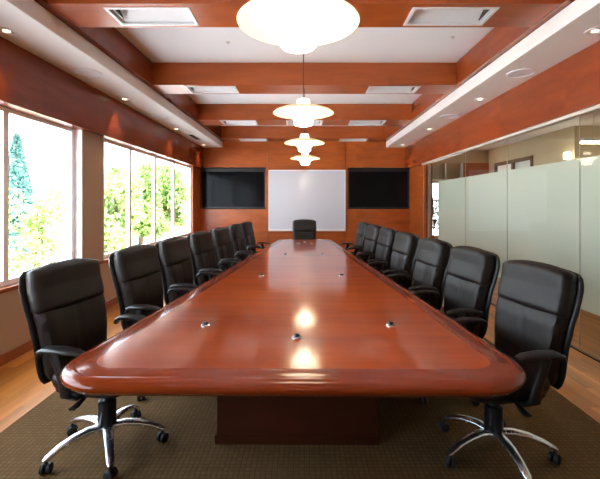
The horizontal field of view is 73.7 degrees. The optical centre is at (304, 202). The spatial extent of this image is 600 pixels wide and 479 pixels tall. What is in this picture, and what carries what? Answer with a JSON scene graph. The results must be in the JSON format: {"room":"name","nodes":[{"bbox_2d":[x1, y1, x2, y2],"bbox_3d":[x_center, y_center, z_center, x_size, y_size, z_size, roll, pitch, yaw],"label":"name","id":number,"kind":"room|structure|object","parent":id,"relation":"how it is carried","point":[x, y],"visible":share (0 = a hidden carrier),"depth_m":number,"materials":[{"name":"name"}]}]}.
{"room":"conference room","nodes":[
{"label":"conference room","id":0,"kind":"room"},
{"bbox_2d":[0,130,199,355],"bbox_3d":[-2.759,-0.325,4.200,0.282,3.450,12.400,0,0,0],"label":"wall","id":1,"kind":"structure","parent":0,"point":[89,147],"depth_m":4.81,"materials":[{"name":"beige paint"}]},
{"bbox_2d":[0,27,17,34],"bbox_3d":[-2.420,-1.395,3.250,0.150,0.010,0.150,0,0,0],"label":"recessed light","id":2,"kind":"object","parent":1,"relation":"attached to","point":[8,31],"visible":1,"depth_m":3.25,"materials":[{"name":"white"}]},
{"bbox_2d":[0,106,74,293],"bbox_3d":[-2.690,-0.041,1.975,0.180,1.642,5.950,0,0,0],"label":"window","id":3,"kind":"structure","parent":1,"relation":"in","point":[7,284],"depth_m":3.65,"materials":[{"name":"white metal"}]},
{"bbox_2d":[0,297,117,366],"bbox_3d":[-2.610,1.357,3.720,0.020,0.085,11.440,0,0,0],"label":"baseboard","id":4,"kind":"structure","parent":1,"relation":"attached to","point":[15,353],"depth_m":3.65,"materials":[{"name":"brown wood"}]},
{"bbox_2d":[72,68,102,77],"bbox_3d":[-2.330,-1.394,4.300,0.290,0.012,0.290,0,0,0],"label":"ceiling speaker","id":5,"kind":"object","parent":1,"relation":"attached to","point":[83,72],"visible":1,"depth_m":4.29,"materials":[{"name":"white plastic"}]},
{"bbox_2d":[74,70,100,76],"bbox_3d":[-2.330,-1.395,4.300,0.261,0.010,0.261,0,0,0],"label":"grille","id":6,"kind":"object","parent":5,"relation":"attached to","point":[85,73],"depth_m":4.30,"materials":[{"name":"white"}]},
{"bbox_2d":[0,36,203,168],"bbox_3d":[-2.635,-1.131,4.050,0.170,0.538,12.100,0,0,0],"label":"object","id":7,"kind":"structure","parent":1,"relation":"attached to","point":[30,85],"depth_m":4.47,"materials":[{"name":"brown wood"}]},
{"bbox_2d":[0,0,222,147],"bbox_3d":[-2.405,-1.472,4.050,0.690,0.145,12.100,0,0,0],"label":"trim","id":8,"kind":"structure","parent":1,"relation":"attached to","point":[41,33],"depth_m":3.99,"materials":[{"name":"white paint"}]},
{"bbox_2d":[118,97,130,100],"bbox_3d":[-2.420,-1.395,5.380,0.150,0.010,0.150,0,0,0],"label":"recessed light","id":9,"kind":"object","parent":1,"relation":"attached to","point":[121,98],"visible":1,"depth_m":5.38,"materials":[{"name":"white"}]},
{"bbox_2d":[99,139,190,263],"bbox_3d":[-2.690,-0.041,7.360,0.180,1.642,4.780,0,0,0],"label":"window","id":10,"kind":"structure","parent":1,"relation":"in","point":[128,150],"depth_m":7.22,"materials":[{"name":"white metal"}]},
{"bbox_2d":[150,114,168,117],"bbox_3d":[-2.330,-1.394,6.440,0.290,0.012,0.290,0,0,0],"label":"ceiling speaker","id":11,"kind":"object","parent":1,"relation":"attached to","point":[151,115],"visible":1,"depth_m":6.43,"materials":[{"name":"white"}]},
{"bbox_2d":[152,115,167,117],"bbox_3d":[-2.330,-1.395,6.440,0.261,0.010,0.261,0,0,0],"label":"grille","id":12,"kind":"object","parent":11,"relation":"attached to","point":[155,116],"depth_m":6.43,"materials":[{"name":"white"}]},
{"bbox_2d":[187,134,201,139],"bbox_3d":[-2.330,-1.395,8.500,0.120,0.009,0.660,0,0,0],"label":"air vent","id":13,"kind":"object","parent":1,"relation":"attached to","point":[192,136],"visible":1,"depth_m":8.51,"materials":[{"name":"black metal"}]},
{"bbox_2d":[0,261,599,431],"bbox_3d":[3.050,1.475,5.000,11.900,0.150,14.000,0,0,0],"label":"floor","id":14,"kind":"structure","parent":0,"point":[21,389],"depth_m":3.25,"materials":[{"name":"brown wood"}]},
{"bbox_2d":[0,275,599,478],"bbox_3d":[0.010,1.394,3.850,3.700,0.012,10.100,0,0,0],"label":"area rug","id":15,"kind":"object","parent":14,"relation":"on","point":[412,443],"visible":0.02,"depth_m":2.28,"materials":[{"name":"carpet"}]},
{"bbox_2d":[19,258,168,478],"bbox_3d":[-1.145,0.860,2.276,0.673,1.055,0.673,0,0,12],"label":"office chair","id":16,"kind":"object","parent":15,"relation":"on","point":[64,304],"visible":0.86,"depth_m":2.19,"materials":[{"name":"black leather"}]},
{"bbox_2d":[33,294,106,379],"bbox_3d":[-1.331,0.748,2.315,0.138,0.413,0.469,0,0,12],"label":"cushion","id":17,"kind":"object","parent":16,"relation":"on","point":[76,320],"depth_m":2.21,"materials":[{"name":"black leather"}]},
{"bbox_2d":[109,244,192,400],"bbox_3d":[-1.085,0.860,3.106,0.682,1.055,0.689,0,0,10],"label":"office chair","id":18,"kind":"object","parent":15,"relation":"on","point":[135,270],"visible":0.63,"depth_m":3.00,"materials":[{"name":"black leather"}]},
{"bbox_2d":[119,272,163,322],"bbox_3d":[-1.262,0.748,3.137,0.138,0.413,0.469,0,0,10],"label":"cushion","id":19,"kind":"object","parent":18,"relation":"on","point":[136,287],"depth_m":3.03,"materials":[{"name":"black leather"}]},
{"bbox_2d":[155,237,218,304],"bbox_3d":[-1.012,0.860,3.862,0.691,1.055,0.664,0,0,8],"label":"office chair","id":20,"kind":"object","parent":15,"relation":"on","point":[174,256],"visible":0.54,"depth_m":3.72,"materials":[{"name":"black leather"}]},
{"bbox_2d":[163,259,193,302],"bbox_3d":[-1.214,0.748,3.890,0.138,0.413,0.469,0,0,8],"label":"cushion","id":21,"kind":"object","parent":20,"relation":"on","point":[174,270],"depth_m":3.70,"materials":[{"name":"black leather"}]},
{"bbox_2d":[186,231,237,285],"bbox_3d":[-0.968,0.860,4.684,0.678,1.055,0.667,0,0,9],"label":"office chair","id":22,"kind":"object","parent":15,"relation":"on","point":[201,245],"visible":0.52,"depth_m":4.53,"materials":[{"name":"black leather"}]},
{"bbox_2d":[193,250,216,285],"bbox_3d":[-1.163,0.748,4.714,0.138,0.413,0.469,0,0,9],"label":"cushion","id":23,"kind":"object","parent":22,"relation":"on","point":[202,259],"depth_m":4.52,"materials":[{"name":"black leather"}]},
{"bbox_2d":[210,227,251,273],"bbox_3d":[-0.923,0.860,5.505,0.648,1.055,0.664,0,0,8],"label":"office chair","id":24,"kind":"object","parent":15,"relation":"on","point":[221,238],"visible":0.57,"depth_m":5.35,"materials":[{"name":"black leather"}]},
{"bbox_2d":[215,243,232,273],"bbox_3d":[-1.104,0.748,5.530,0.138,0.413,0.469,0,0,8],"label":"cushion","id":25,"kind":"object","parent":24,"relation":"on","point":[222,250],"depth_m":5.34,"materials":[{"name":"black leather"}]},
{"bbox_2d":[227,224,261,264],"bbox_3d":[-0.843,0.860,6.352,0.689,1.055,0.664,0,0,8],"label":"office chair","id":26,"kind":"object","parent":15,"relation":"on","point":[236,233],"visible":0.47,"depth_m":6.20,"materials":[{"name":"black leather"}]},
{"bbox_2d":[231,238,245,261],"bbox_3d":[-1.044,0.748,6.380,0.138,0.413,0.469,0,0,8],"label":"cushion","id":27,"kind":"object","parent":26,"relation":"on","point":[237,244],"depth_m":6.18,"materials":[{"name":"black leather"}]},
{"bbox_2d":[240,222,270,256],"bbox_3d":[-0.787,0.860,7.104,0.681,1.055,0.667,0,0,10],"label":"office chair","id":28,"kind":"object","parent":15,"relation":"on","point":[248,231],"visible":0.44,"depth_m":7.03,"materials":[{"name":"black leather"}]},
{"bbox_2d":[244,234,255,256],"bbox_3d":[-0.982,0.748,7.137,0.138,0.413,0.469,0,0,10],"label":"cushion","id":29,"kind":"object","parent":28,"relation":"on","point":[249,238],"depth_m":6.99,"materials":[{"name":"black leather"}]},
{"bbox_2d":[60,239,525,444],"bbox_3d":[-0.024,1.024,4.395,1.913,0.728,5.860,0,0,1],"label":"conference table","id":30,"kind":"object","parent":15,"relation":"on","point":[324,386],"visible":0.98,"depth_m":1.99,"materials":[{"name":"brown wood"}]},
{"bbox_2d":[201,321,209,326],"bbox_3d":[-0.533,0.649,2.155,0.048,0.021,0.048,0,0,0],"label":"table microphone","id":31,"kind":"object","parent":30,"relation":"on","point":[205,323],"visible":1,"depth_m":2.14,"materials":[{"name":"silver metal"}]},
{"bbox_2d":[292,333,300,338],"bbox_3d":[-0.039,0.649,1.963,0.048,0.021,0.048,0,0,0],"label":"table microphone","id":32,"kind":"object","parent":30,"relation":"on","point":[295,335],"visible":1,"depth_m":1.95,"materials":[{"name":"silver plastic"}]},
{"bbox_2d":[386,321,394,326],"bbox_3d":[0.463,0.649,2.155,0.048,0.021,0.048,0,0,0],"label":"table microphone","id":33,"kind":"object","parent":30,"relation":"on","point":[390,323],"visible":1,"depth_m":2.14,"materials":[{"name":"silver plastic"}]},
{"bbox_2d":[293,219,315,238],"bbox_3d":[0.000,0.860,7.954,0.664,1.055,0.648,0,0,0],"label":"office chair","id":34,"kind":"object","parent":15,"relation":"on","point":[302,228],"visible":0.43,"depth_m":8.12,"materials":[{"name":"black leather"}]},
{"bbox_2d":[293,231,315,238],"bbox_3d":[0.000,0.748,8.136,0.469,0.413,0.138,0,0,0],"label":"cushion","id":35,"kind":"object","parent":34,"relation":"on","point":[296,234],"depth_m":8.10,"materials":[{"name":"black leather"}]},
{"bbox_2d":[340,222,369,257],"bbox_3d":[0.798,0.860,6.985,0.678,1.055,0.667,0,0,-10],"label":"office chair","id":36,"kind":"object","parent":15,"relation":"on","point":[362,226],"visible":0.38,"depth_m":6.94,"materials":[{"name":"black leather"}]},
{"bbox_2d":[354,235,364,256],"bbox_3d":[0.992,0.748,7.017,0.138,0.413,0.469,0,0,-10],"label":"cushion","id":37,"kind":"object","parent":36,"relation":"on","point":[360,239],"depth_m":6.93,"materials":[{"name":"black leather"}]},
{"bbox_2d":[347,224,382,265],"bbox_3d":[0.851,0.860,6.204,0.687,1.055,0.688,0,0,-9],"label":"office chair","id":38,"kind":"object","parent":15,"relation":"on","point":[372,233],"visible":0.39,"depth_m":6.13,"materials":[{"name":"black leather"}]},
{"bbox_2d":[363,239,376,265],"bbox_3d":[1.033,0.748,6.234,0.138,0.413,0.469,0,0,-9],"label":"cushion","id":39,"kind":"object","parent":38,"relation":"on","point":[370,245],"depth_m":6.10,"materials":[{"name":"black leather"}]},
{"bbox_2d":[355,227,398,275],"bbox_3d":[0.872,0.860,5.402,0.691,1.055,0.664,0,0,-8],"label":"office chair","id":40,"kind":"object","parent":15,"relation":"on","point":[386,237],"visible":0.53,"depth_m":5.28,"materials":[{"name":"black leather"}]},
{"bbox_2d":[375,244,392,275],"bbox_3d":[1.074,0.748,5.430,0.138,0.413,0.469,0,0,-8],"label":"cushion","id":41,"kind":"object","parent":40,"relation":"on","point":[383,251],"depth_m":5.24,"materials":[{"name":"black leather"}]},
{"bbox_2d":[368,231,419,288],"bbox_3d":[0.933,0.860,4.605,0.648,1.055,0.664,0,0,-8],"label":"office chair","id":42,"kind":"object","parent":15,"relation":"on","point":[405,245],"visible":0.49,"depth_m":4.44,"materials":[{"name":"black leather"}]},
{"bbox_2d":[390,251,412,287],"bbox_3d":[1.114,0.748,4.630,0.138,0.413,0.469,0,0,-8],"label":"cushion","id":43,"kind":"object","parent":42,"relation":"on","point":[402,260],"depth_m":4.43,"materials":[{"name":"black leather"}]},
{"bbox_2d":[387,237,452,309],"bbox_3d":[0.962,0.860,3.762,0.692,1.055,0.664,0,0,-8],"label":"office chair","id":44,"kind":"object","parent":15,"relation":"on","point":[433,254],"visible":0.52,"depth_m":3.62,"materials":[{"name":"black leather"}]},
{"bbox_2d":[413,261,443,307],"bbox_3d":[1.164,0.748,3.790,0.138,0.413,0.469,0,0,-8],"label":"cushion","id":45,"kind":"object","parent":44,"relation":"on","point":[431,273],"depth_m":3.60,"materials":[{"name":"black leather"}]},
{"bbox_2d":[411,246,499,405],"bbox_3d":[1.034,0.860,3.006,0.672,1.055,0.682,0,0,-10],"label":"office chair","id":46,"kind":"object","parent":15,"relation":"on","point":[472,272],"visible":0.6,"depth_m":2.89,"materials":[{"name":"black leather"}]},
{"bbox_2d":[444,274,488,335],"bbox_3d":[1.212,0.748,3.037,0.138,0.413,0.469,0,0,-10],"label":"cushion","id":47,"kind":"object","parent":46,"relation":"on","point":[460,290],"depth_m":2.91,"materials":[{"name":"black leather"}]},
{"bbox_2d":[439,260,583,478],"bbox_3d":[1.059,0.860,2.213,0.687,1.055,0.664,0,0,-12],"label":"office chair","id":48,"kind":"object","parent":15,"relation":"on","point":[538,305],"visible":0.85,"depth_m":2.12,"materials":[{"name":"black leather"}]},
{"bbox_2d":[494,296,568,385],"bbox_3d":[1.256,0.748,2.255,0.138,0.413,0.469,0,0,-12],"label":"cushion","id":49,"kind":"object","parent":48,"relation":"on","point":[522,323],"depth_m":2.16,"materials":[{"name":"black leather"}]},
{"bbox_2d":[432,197,437,237],"bbox_3d":[3.275,0.623,10.211,0.728,1.554,0.729,0,0,0],"label":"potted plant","id":50,"kind":"object","parent":14,"relation":"on","point":[434,221],"visible":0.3,"depth_m":10.13,"materials":[{"name":"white plant"}]},
{"bbox_2d":[115,27,493,125],"bbox_3d":[-0.140,-1.950,4.200,5.520,0.200,12.400,0,0,0],"label":"ceiling","id":51,"kind":"structure","parent":0,"point":[158,44],"depth_m":4.82,"materials":[{"name":"white paint"}]},
{"bbox_2d":[237,0,359,53],"bbox_3d":[-0.027,-1.270,1.800,0.550,1.159,0.550,0,0,0],"label":"pendant lamp","id":52,"kind":"object","parent":51,"relation":"hanging from","point":[298,26],"visible":1,"depth_m":1.74,"materials":[{"name":"white glass"}]},
{"bbox_2d":[273,53,333,126],"bbox_3d":[-0.010,-1.270,3.610,0.550,1.159,0.550,0,0,0],"label":"pendant lamp","id":53,"kind":"object","parent":51,"relation":"hanging from","point":[303,113],"visible":0.98,"depth_m":3.54,"materials":[{"name":"white"}]},
{"bbox_2d":[153,63,455,93],"bbox_3d":[0.000,-1.702,5.485,4.000,0.295,0.430,0,0,0],"label":"ceiling beam","id":54,"kind":"structure","parent":51,"relation":"attached to","point":[169,78],"depth_m":5.27,"materials":[{"name":"brown wood"}]},
{"bbox_2d":[184,86,238,92],"bbox_3d":[-1.260,-1.627,5.490,0.680,0.156,0.330,0,0,0],"label":"recessed light","id":55,"kind":"object","parent":54,"relation":"attached to","point":[192,89],"visible":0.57,"depth_m":5.59,"materials":[{"name":"white"}]},
{"bbox_2d":[366,86,420,92],"bbox_3d":[1.205,-1.627,5.490,0.690,0.156,0.330,0,0,0],"label":"recessed light","id":56,"kind":"object","parent":54,"relation":"attached to","point":[371,89],"visible":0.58,"depth_m":5.59,"materials":[{"name":"white metal"}]},
{"bbox_2d":[48,0,560,26],"bbox_3d":[0.000,-1.702,3.330,4.000,0.295,0.420,0,0,0],"label":"trim","id":57,"kind":"structure","parent":51,"relation":"attached to","point":[83,13],"depth_m":3.23,"materials":[{"name":"brown wood"}]},
{"bbox_2d":[103,7,198,25],"bbox_3d":[-1.260,-1.627,3.335,0.680,0.156,0.320,0,0,0],"label":"recessed light","id":58,"kind":"object","parent":57,"relation":"attached to","point":[125,16],"visible":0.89,"depth_m":3.41,"materials":[{"name":"white metal"}]},
{"bbox_2d":[403,7,499,25],"bbox_3d":[1.205,-1.627,3.335,0.690,0.156,0.320,0,0,0],"label":"recessed light","id":59,"kind":"object","parent":57,"relation":"attached to","point":[418,16],"visible":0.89,"depth_m":3.41,"materials":[{"name":"white"}]},
{"bbox_2d":[197,104,411,124],"bbox_3d":[0.000,-1.702,7.735,4.000,0.295,0.530,0,0,0],"label":"trim","id":60,"kind":"structure","parent":51,"relation":"attached to","point":[207,114],"depth_m":7.47,"materials":[{"name":"brown wood"}]},
{"bbox_2d":[219,120,257,124],"bbox_3d":[-1.260,-1.627,7.740,0.680,0.156,0.430,0,0,0],"label":"recessed light","id":61,"kind":"object","parent":60,"relation":"attached to","point":[224,122],"visible":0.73,"depth_m":7.88,"materials":[{"name":"white metal"}]},
{"bbox_2d":[286,120,294,124],"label":"recessed light","id":62,"kind":"object","parent":60,"relation":"attached to","point":[289,122],"depth_m":7.88,"materials":[{"name":"white metal"}]},
{"bbox_2d":[312,120,322,124],"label":"recessed light","id":63,"kind":"object","parent":60,"relation":"attached to","point":[315,122],"depth_m":7.85,"materials":[{"name":"white"}]},
{"bbox_2d":[348,120,386,124],"bbox_3d":[1.205,-1.627,7.740,0.690,0.156,0.430,0,0,0],"label":"recessed light","id":64,"kind":"object","parent":60,"relation":"attached to","point":[352,122],"visible":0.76,"depth_m":7.88,"materials":[{"name":"white metal"}]},
{"bbox_2d":[284,88,324,151],"bbox_3d":[0.000,-1.270,5.430,0.550,1.159,0.550,0,0,0],"label":"pendant lamp","id":65,"kind":"object","parent":51,"relation":"hanging from","point":[304,143],"visible":0.94,"depth_m":5.36,"materials":[{"name":"white glass"}]},
{"bbox_2d":[290,152,319,164],"bbox_3d":[0.012,-1.270,7.330,0.550,1.159,0.550,0,0,0],"label":"pendant lamp","id":66,"kind":"object","parent":51,"relation":"hanging from","point":[305,159],"visible":0.9,"depth_m":7.24,"materials":[{"name":"white glass"}]},
{"bbox_2d":[200,141,409,251],"bbox_3d":[-0.050,-0.225,10.240,5.700,3.250,0.280,0,0,0],"label":"wall","id":67,"kind":"structure","parent":0,"point":[267,155],"depth_m":10.10,"materials":[{"name":"brown wood"}]},
{"bbox_2d":[34,0,224,141],"bbox_3d":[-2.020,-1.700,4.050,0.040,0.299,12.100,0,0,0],"label":"trim","id":68,"kind":"structure","parent":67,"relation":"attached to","point":[109,39],"depth_m":4.57,"materials":[{"name":"brown wood"}]},
{"bbox_2d":[201,169,264,207],"bbox_3d":[-1.808,-0.370,10.137,1.635,1.000,0.075,0,0,0],"label":"television","id":69,"kind":"object","parent":67,"relation":"attached to","point":[220,188],"visible":0.97,"depth_m":10.12,"materials":[{"name":"black"}]},
{"bbox_2d":[239,139,267,140],"bbox_3d":[-1.260,-1.627,9.865,0.680,0.156,0.380,0,0,0],"label":"recessed light","id":70,"kind":"object","parent":67,"relation":"attached to","point":[239,139],"visible":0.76,"depth_m":9.99,"materials":[{"name":"white"}]},
{"bbox_2d":[221,126,387,140],"bbox_3d":[0.000,-1.702,9.860,4.000,0.295,0.480,0,0,0],"label":"trim","id":71,"kind":"structure","parent":67,"relation":"attached to","point":[228,133],"depth_m":9.62,"materials":[{"name":"brown wood"}]},
{"bbox_2d":[268,170,345,230],"bbox_3d":[0.062,-0.062,10.055,1.940,1.545,0.090,0,0,0],"label":"whiteboard","id":72,"kind":"object","parent":67,"relation":"attached to","point":[319,196],"visible":0.91,"depth_m":10.08,"materials":[{"name":"white plastic"}]},
{"bbox_2d":[268,230,345,230],"bbox_3d":[0.062,0.699,10.040,1.940,0.022,0.060,0,0,0],"label":"tray","id":73,"kind":"object","parent":72,"relation":"on","point":[268,230],"depth_m":10.01,"materials":[{"name":"silver"}]},
{"bbox_2d":[339,139,367,140],"bbox_3d":[1.205,-1.627,9.865,0.690,0.156,0.380,0,0,0],"label":"recessed light","id":74,"kind":"object","parent":67,"relation":"attached to","point":[340,139],"visible":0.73,"depth_m":9.99,"materials":[{"name":"white"}]},
{"bbox_2d":[348,169,408,207],"bbox_3d":[1.875,-0.370,10.137,1.550,1.000,0.075,0,0,0],"label":"television","id":75,"kind":"object","parent":67,"relation":"attached to","point":[367,188],"visible":0.97,"depth_m":10.12,"materials":[{"name":"black plastic"}]},
{"bbox_2d":[410,164,431,238],"bbox_3d":[2.730,0.269,9.425,0.140,2.262,1.350,0,0,0],"label":"trim","id":76,"kind":"structure","parent":67,"relation":"attached to","point":[416,173],"depth_m":9.25,"materials":[{"name":"brown wood"}]},
{"bbox_2d":[440,114,458,117],"bbox_3d":[2.330,-1.394,6.440,0.290,0.012,0.290,0,0,0],"label":"ceiling speaker","id":77,"kind":"object","parent":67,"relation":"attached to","point":[446,115],"visible":1,"depth_m":6.43,"materials":[{"name":"white"}]},
{"bbox_2d":[441,115,456,117],"bbox_3d":[2.330,-1.395,6.440,0.261,0.010,0.261,0,0,0],"label":"grille","id":78,"kind":"object","parent":77,"relation":"attached to","point":[442,116],"depth_m":6.43,"materials":[{"name":"white"}]},
{"bbox_2d":[384,0,574,141],"bbox_3d":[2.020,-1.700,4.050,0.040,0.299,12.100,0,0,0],"label":"trim","id":79,"kind":"structure","parent":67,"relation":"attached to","point":[499,39],"depth_m":4.57,"materials":[{"name":"brown wood"}]},
{"bbox_2d":[474,97,485,100],"bbox_3d":[2.360,-1.395,5.380,0.150,0.010,0.150,0,0,0],"label":"recessed light","id":80,"kind":"object","parent":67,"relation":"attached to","point":[481,98],"visible":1,"depth_m":5.38,"materials":[{"name":"white"}]},
{"bbox_2d":[386,0,599,147],"bbox_3d":[2.405,-1.472,4.050,0.690,0.145,12.100,0,0,0],"label":"trim","id":81,"kind":"structure","parent":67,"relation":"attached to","point":[562,36],"depth_m":4.04,"materials":[{"name":"white paint"}]},
{"bbox_2d":[405,40,599,168],"bbox_3d":[2.630,-1.131,4.050,0.180,0.538,12.100,0,0,0],"label":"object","id":82,"kind":"structure","parent":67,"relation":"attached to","point":[572,85],"depth_m":4.60,"materials":[{"name":"brown wood"}]},
{"bbox_2d":[506,68,536,77],"bbox_3d":[2.330,-1.394,4.300,0.290,0.012,0.290,0,0,0],"label":"ceiling speaker","id":83,"kind":"object","parent":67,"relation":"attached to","point":[524,72],"visible":1,"depth_m":4.29,"materials":[{"name":"white plastic"}]},
{"bbox_2d":[508,70,534,76],"bbox_3d":[2.330,-1.395,4.300,0.261,0.010,0.261,0,0,0],"label":"grille","id":84,"kind":"object","parent":83,"relation":"attached to","point":[515,73],"depth_m":4.30,"materials":[{"name":"white"}]},
{"bbox_2d":[584,27,599,34],"bbox_3d":[2.360,-1.395,3.250,0.150,0.010,0.150,0,0,0],"label":"recessed light","id":85,"kind":"object","parent":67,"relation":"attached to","point":[596,30],"visible":1,"depth_m":3.25,"materials":[{"name":"white"}]},
{"bbox_2d":[431,150,488,238],"bbox_3d":[3.960,-0.025,11.065,2.480,2.850,0.170,0,0,0],"label":"wall","id":86,"kind":"structure","parent":0,"point":[477,163],"depth_m":11.00,"materials":[{"name":"beige paint"}]},
{"bbox_2d":[432,163,462,200],"bbox_3d":[3.885,-0.100,11.015,0.930,2.000,0.090,0,0,0],"label":"window","id":87,"kind":"structure","parent":86,"relation":"in","point":[445,164],"depth_m":10.97,"materials":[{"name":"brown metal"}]},
{"bbox_2d":[423,116,599,362],"bbox_3d":[2.600,0.287,3.371,0.030,2.225,10.742,0,0,0],"label":"wall","id":88,"kind":"structure","parent":0,"point":[545,213],"depth_m":4.51,"materials":[{"name":"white glass"}]},
{"bbox_2d":[428,164,430,237],"bbox_3d":[2.600,0.297,8.330,0.050,2.205,0.060,0,0,0],"label":"trim","id":89,"kind":"structure","parent":88,"relation":"attached to","point":[429,165],"depth_m":8.30,"materials":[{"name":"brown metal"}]},
{"bbox_2d":[422,104,599,164],"bbox_3d":[2.600,-0.844,3.375,0.080,0.037,10.750,0,0,0],"label":"trim","id":90,"kind":"structure","parent":88,"relation":"attached to","point":[595,108],"depth_m":4.57,"materials":[{"name":"silver metal"}]},
{"bbox_2d":[488,127,568,172],"bbox_3d":[5.130,-0.025,9.825,0.140,2.850,4.350,0,0,0],"label":"wall","id":91,"kind":"structure","parent":0,"point":[548,148],"depth_m":8.65,"materials":[{"name":"beige paint"}]},
{"bbox_2d":[494,155,532,171],"bbox_3d":[5.080,0.175,9.720,0.100,2.450,1.760,0,0,0],"label":"window","id":92,"kind":"structure","parent":91,"relation":"in","point":[523,162],"depth_m":9.63,"materials":[{"name":"brown wood"}]},
{"bbox_2d":[564,150,571,160],"bbox_3d":[5.015,-0.890,7.620,0.090,0.220,0.120,0,0,0],"label":"wall sconce","id":93,"kind":"object","parent":91,"relation":"attached to","point":[568,155],"visible":0.96,"depth_m":7.56,"materials":[{"name":"silver metal"}]},
{"bbox_2d":[475,111,599,149],"bbox_3d":[5.860,-1.750,5.075,6.280,0.600,14.150,0,0,0],"label":"ceiling","id":94,"kind":"structure","parent":0,"point":[586,120],"depth_m":7.79,"materials":[{"name":"white paint"}]},
{"bbox_2d":[580,114,599,143],"bbox_3d":[5.600,-1.210,6.500,2.200,0.480,0.100,0,0,0],"label":"linear pendant light","id":95,"kind":"object","parent":94,"relation":"hanging from","point":[593,140],"visible":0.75,"depth_m":6.46,"materials":[{"name":"white metal"}]},
{"bbox_2d":[580,141,599,143],"bbox_3d":[5.600,-0.985,6.500,2.180,0.030,0.090,0,0,0],"label":"diffuser","id":96,"kind":"object","parent":95,"relation":"attached to","point":[581,142],"depth_m":6.46,"materials":[{"name":"white"}]},
{"bbox_2d":[569,126,599,159],"bbox_3d":[7.030,-0.025,7.575,3.940,2.850,0.150,0,0,0],"label":"wall","id":97,"kind":"structure","parent":0,"point":[586,150],"depth_m":7.50,"materials":[{"name":"beige paint"}]},
{"label":"outside","id":98,"kind":"structure","parent":0,"visible":0},
{"bbox_2d":[9,214,186,277],"bbox_3d":[-31.450,1.925,35.000,57.100,0.150,110.000,0,0,0],"label":"ground","id":99,"kind":"structure","parent":98,"point":[149,239],"depth_m":20.27,"materials":[{"name":"white"}]},
{"bbox_2d":[9,133,43,260],"bbox_3d":[-9.182,-0.200,12.779,1.734,4.106,1.761,0,0,-27],"label":"conifer tree","id":100,"kind":"object","parent":99,"relation":"on","point":[19,177],"visible":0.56,"depth_m":12.61,"materials":[{"name":"teal plant"}]},
{"bbox_2d":[9,183,65,276],"bbox_3d":[-6.889,0.727,10.280,1.661,2.524,1.739,0,0,0],"label":"leafy tree","id":101,"kind":"object","parent":99,"relation":"on","point":[39,214],"visible":0.91,"depth_m":10.04,"materials":[{"name":"green plant"}]},
{"bbox_2d":[104,172,145,253],"bbox_3d":[-7.149,0.283,14.764,2.421,3.199,2.021,0,0,-21],"label":"leafy tree","id":102,"kind":"object","parent":99,"relation":"on","point":[114,186],"visible":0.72,"depth_m":14.37,"materials":[{"name":"green plant"}]},
{"bbox_2d":[105,165,170,244],"bbox_3d":[-7.272,0.183,17.576,2.533,3.550,2.699,0,0,-3],"label":"leafy tree","id":103,"kind":"object","parent":99,"relation":"on","point":[143,229],"visible":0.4,"depth_m":17.33,"materials":[{"name":"green plant"}]},
{"bbox_2d":[138,161,190,237],"bbox_3d":[-6.952,-0.118,20.497,2.566,3.942,2.670,0,0,0],"label":"leafy tree","id":104,"kind":"object","parent":99,"relation":"on","point":[164,171],"visible":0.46,"depth_m":19.95,"materials":[{"name":"green plant"}]},
{"bbox_2d":[138,153,190,231],"bbox_3d":[-7.600,-1.550,28.500,6.400,6.800,6.400,0,0,0],"label":"sky","id":105,"kind":"structure","parent":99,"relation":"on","point":[141,158],"depth_m":25.50,"materials":[{"name":"white"}]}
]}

